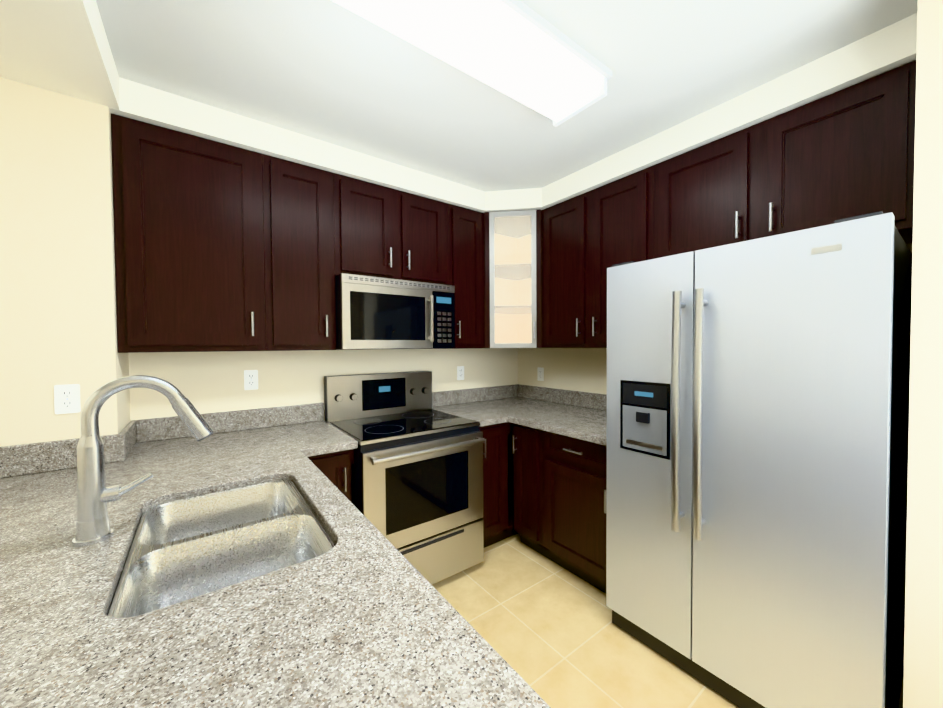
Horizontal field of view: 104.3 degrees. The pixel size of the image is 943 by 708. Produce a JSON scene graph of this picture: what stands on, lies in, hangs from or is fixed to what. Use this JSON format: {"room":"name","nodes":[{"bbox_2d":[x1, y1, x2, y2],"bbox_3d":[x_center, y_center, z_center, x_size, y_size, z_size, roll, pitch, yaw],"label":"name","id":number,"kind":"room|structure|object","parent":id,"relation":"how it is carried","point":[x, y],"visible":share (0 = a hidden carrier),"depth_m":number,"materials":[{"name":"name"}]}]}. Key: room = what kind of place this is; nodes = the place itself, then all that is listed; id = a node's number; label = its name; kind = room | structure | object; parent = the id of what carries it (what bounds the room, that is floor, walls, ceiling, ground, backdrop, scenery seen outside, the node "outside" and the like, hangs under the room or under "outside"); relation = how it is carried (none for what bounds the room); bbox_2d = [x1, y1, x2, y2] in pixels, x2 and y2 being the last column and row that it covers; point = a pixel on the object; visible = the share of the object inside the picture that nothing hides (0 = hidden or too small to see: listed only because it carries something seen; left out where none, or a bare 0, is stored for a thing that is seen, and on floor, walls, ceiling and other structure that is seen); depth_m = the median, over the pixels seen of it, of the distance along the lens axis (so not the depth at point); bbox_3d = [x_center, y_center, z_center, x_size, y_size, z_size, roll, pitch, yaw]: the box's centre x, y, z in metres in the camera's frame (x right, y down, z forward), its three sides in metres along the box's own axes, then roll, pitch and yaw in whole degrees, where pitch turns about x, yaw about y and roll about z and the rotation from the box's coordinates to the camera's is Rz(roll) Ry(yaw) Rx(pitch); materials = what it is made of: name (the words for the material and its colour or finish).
{"room":"kitchen","nodes":[
{"label":"kitchen","id":0,"kind":"room"},
{"bbox_2d":[0,0,119,109],"bbox_3d":[-1.012,-1.061,0.251,0.785,0.136,2.598,-1,2,-36],"label":"soffit","id":1,"kind":"structure","parent":0,"point":[60,46],"depth_m":1.23,"materials":[{"name":"paint"}]},
{"bbox_2d":[0,77,129,446],"bbox_3d":[-2.322,0.118,1.213,1.720,2.520,0.472,-1,2,-36],"label":"wall","id":2,"kind":"structure","parent":0,"point":[58,316],"depth_m":1.43,"materials":[{"name":"beige paint"}]},
{"bbox_2d":[54,384,80,413],"bbox_3d":[-1.599,0.178,1.449,0.070,0.115,0.006,-1,2,-36],"label":"outlet","id":3,"kind":"object","parent":2,"relation":"attached to","point":[66,398],"visible":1,"depth_m":1.45,"materials":[{"name":"white plastic"}]},
{"bbox_2d":[129,348,517,420],"bbox_3d":[-0.622,0.073,2.689,2.770,2.520,0.120,-1,2,-36],"label":"wall","id":4,"kind":"structure","parent":0,"point":[207,382],"depth_m":2.23,"materials":[{"name":"beige paint"}]},
{"bbox_2d":[111,113,270,352],"bbox_3d":[-1.379,-0.518,1.837,0.558,1.010,0.328,-1,2,-36],"label":"upper cabinet","id":5,"kind":"object","parent":4,"relation":"attached to","point":[219,246],"depth_m":1.69,"materials":[{"name":"brown wood"}]},
{"bbox_2d":[244,370,257,389],"bbox_3d":[-1.278,0.150,2.124,0.070,0.115,0.006,-1,2,-36],"label":"electrical outlet","id":6,"kind":"object","parent":4,"relation":"attached to","point":[250,379],"visible":1,"depth_m":2.12,"materials":[{"name":"white plastic"}]},
{"bbox_2d":[267,155,338,350],"bbox_3d":[-1.013,-0.526,2.108,0.354,1.010,0.328,-1,2,-36],"label":"upper cabinet","id":7,"kind":"object","parent":4,"relation":"attached to","point":[303,200],"depth_m":1.99,"materials":[{"name":"brown wood"}]},
{"bbox_2d":[339,174,402,279],"bbox_3d":[-0.716,-0.748,2.323,0.385,0.580,0.328,-1,2,-36],"label":"upper cabinet","id":8,"kind":"object","parent":4,"relation":"attached to","point":[370,231],"depth_m":2.21,"materials":[{"name":"brown wood"}]},
{"bbox_2d":[335,273,454,349],"bbox_3d":[-0.521,-0.246,2.400,0.754,0.425,0.452,-1,2,-36],"label":"over-the-range microwave","id":9,"kind":"object","parent":8,"relation":"attached to","point":[371,312],"visible":1,"depth_m":2.21,"materials":[{"name":"grey metal"}]},
{"bbox_2d":[399,191,450,284],"bbox_3d":[-0.407,-0.756,2.552,0.385,0.580,0.328,-1,2,-36],"label":"upper cabinet","id":10,"kind":"object","parent":4,"relation":"attached to","point":[426,222],"depth_m":2.43,"materials":[{"name":"brown wood"}]},
{"bbox_2d":[457,366,463,379],"bbox_3d":[-0.089,0.157,3.005,0.070,0.115,0.006,-1,2,-36],"label":"electrical outlet","id":11,"kind":"object","parent":4,"relation":"attached to","point":[460,372],"visible":1,"depth_m":3.00,"materials":[{"name":"white plastic"}]},
{"bbox_2d":[447,204,484,348],"bbox_3d":[-0.120,-0.547,2.769,0.324,1.010,0.328,-1,2,-36],"label":"upper cabinet","id":12,"kind":"object","parent":4,"relation":"attached to","point":[467,225],"depth_m":2.65,"materials":[{"name":"brown wood"}]},
{"bbox_2d":[484,209,541,347],"bbox_3d":[0.347,-0.554,2.940,0.646,1.010,0.608,-1,2,-36],"label":"upper cabinet","id":13,"kind":"object","parent":4,"relation":"attached to","point":[512,279],"visible":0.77,"depth_m":2.73,"materials":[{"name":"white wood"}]},
{"bbox_2d":[96,0,917,191],"bbox_3d":[-0.409,-1.198,0.914,4.490,0.100,3.190,-1,2,-36],"label":"ceiling","id":14,"kind":"structure","parent":0,"point":[331,72],"depth_m":1.50,"materials":[{"name":"paint"}]},
{"bbox_2d":[332,0,611,126],"bbox_3d":[-0.006,-1.109,1.264,1.234,0.095,0.304,-1,2,-36],"label":"ceiling light fixture","id":15,"kind":"object","parent":14,"relation":"attached to","point":[521,52],"visible":1,"depth_m":1.29,"materials":[{"name":"white plastic"}]},
{"bbox_2d":[108,12,917,212],"bbox_3d":[0.064,-1.099,1.624,2.650,0.136,2.375,-1,2,-36],"label":"soffit","id":16,"kind":"structure","parent":0,"point":[887,48],"depth_m":1.78,"materials":[{"name":"paint"}]},
{"bbox_2d":[432,534,903,707],"bbox_3d":[-0.392,1.421,0.974,4.490,0.100,3.190,-1,2,-36],"label":"floor","id":17,"kind":"structure","parent":0,"point":[550,632],"depth_m":1.74,"materials":[{"name":"beige tile"}]},
{"bbox_2d":[308,449,354,505],"bbox_3d":[-0.887,0.914,2.030,0.304,0.873,0.646,-1,2,-36],"label":"base cabinet","id":18,"kind":"object","parent":17,"relation":"on","point":[336,469],"visible":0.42,"depth_m":1.83,"materials":[{"name":"brown wood"}]},
{"bbox_2d":[324,371,484,584],"bbox_3d":[-0.419,0.741,2.293,0.758,1.200,0.754,-1,2,-36],"label":"range","id":19,"kind":"object","parent":17,"relation":"on","point":[418,477],"visible":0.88,"depth_m":2.11,"materials":[{"name":"grey metal"}]},
{"bbox_2d":[479,422,516,547],"bbox_3d":[0.240,0.887,2.863,0.964,0.873,0.646,-1,2,-36],"label":"base cabinet","id":20,"kind":"object","parent":17,"relation":"on","point":[497,518],"visible":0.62,"depth_m":2.47,"materials":[{"name":"brown wood"}]},
{"bbox_2d":[432,384,606,445],"bbox_3d":[0.469,0.377,2.536,0.965,0.155,1.430,-1,2,-36],"label":"countertop","id":21,"kind":"structure","parent":20,"relation":"on","point":[580,415],"depth_m":2.72,"materials":[{"name":"stone"}]},
{"bbox_2d":[512,423,606,593],"bbox_3d":[0.763,0.895,2.382,0.696,0.873,0.816,-1,2,-36],"label":"base cabinet","id":22,"kind":"object","parent":17,"relation":"on","point":[559,499],"visible":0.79,"depth_m":2.18,"materials":[{"name":"brown wood"}]},
{"bbox_2d":[606,211,911,707],"bbox_3d":[1.200,0.460,1.622,0.834,1.772,0.905,-1,2,-36],"label":"refrigerator","id":23,"kind":"object","parent":17,"relation":"on","point":[758,392],"visible":1,"depth_m":1.29,"materials":[{"name":"grey metal"}]},
{"bbox_3d":[-0.361,0.943,0.582,0.646,0.873,2.293,-1,2,-36],"label":"base cabinet","id":24,"kind":"object","parent":17,"relation":"on","visible":0},
{"bbox_2d":[0,403,550,707],"bbox_3d":[-0.672,0.425,0.748,1.467,0.155,2.946,-1,2,-36],"label":"countertop","id":25,"kind":"structure","parent":24,"relation":"on","point":[362,613],"depth_m":0.66,"materials":[{"name":"stone"}]},
{"bbox_2d":[72,375,212,546],"bbox_3d":[-0.857,0.257,0.970,0.284,0.403,0.072,-1,2,-36],"label":"pull-down faucet","id":26,"kind":"object","parent":25,"relation":"on","point":[95,495],"visible":1,"depth_m":0.90,"materials":[{"name":"silver metal"}]},
{"bbox_2d":[107,480,335,617],"bbox_3d":[-0.665,0.581,1.015,0.414,0.201,0.659,-1,2,-36],"label":"undermount sink","id":27,"kind":"object","parent":25,"relation":"in","point":[184,549],"visible":0.58,"depth_m":1.02,"materials":[{"name":"silver metal"}]},
{"bbox_2d":[518,243,912,393],"bbox_3d":[1.356,0.070,2.244,0.120,2.520,2.950,-1,2,-36],"label":"wall","id":28,"kind":"structure","parent":0,"point":[580,369],"depth_m":2.94,"materials":[{"name":"beige paint"}]},
{"bbox_2d":[537,367,543,380],"bbox_3d":[0.597,0.174,3.164,0.006,0.115,0.070,-1,2,-36],"label":"outlet","id":29,"kind":"object","parent":28,"relation":"attached to","point":[540,373],"visible":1,"depth_m":3.16,"materials":[{"name":"white plastic"}]},
{"bbox_2d":[542,193,585,347],"bbox_3d":[0.767,-0.550,2.624,0.348,1.010,0.413,-1,2,-36],"label":"upper cabinet","id":30,"kind":"object","parent":28,"relation":"attached to","point":[563,223],"depth_m":2.52,"materials":[{"name":"brown wood"}]},
{"bbox_2d":[586,165,653,347],"bbox_3d":[1.012,-0.544,2.292,0.348,1.010,0.413,-1,2,-36],"label":"upper cabinet","id":31,"kind":"object","parent":28,"relation":"attached to","point":[620,212],"depth_m":2.23,"materials":[{"name":"brown wood"}]},
{"bbox_2d":[654,127,749,258],"bbox_3d":[1.274,-0.752,1.931,0.348,0.580,0.470,-1,2,-36],"label":"upper cabinet","id":32,"kind":"object","parent":28,"relation":"attached to","point":[702,194],"depth_m":1.82,"materials":[{"name":"brown wood"}]},
{"bbox_2d":[750,60,916,243],"bbox_3d":[1.554,-0.746,1.554,0.348,0.580,0.469,-1,2,-36],"label":"upper cabinet","id":33,"kind":"object","parent":28,"relation":"attached to","point":[848,152],"depth_m":1.43,"materials":[{"name":"brown wood"}]},
{"bbox_2d":[903,0,942,707],"bbox_3d":[1.725,0.095,1.040,0.720,2.520,0.575,-1,2,-36],"label":"wall","id":34,"kind":"structure","parent":0,"point":[923,664],"depth_m":1.03,"materials":[{"name":"beige paint"}]}
]}

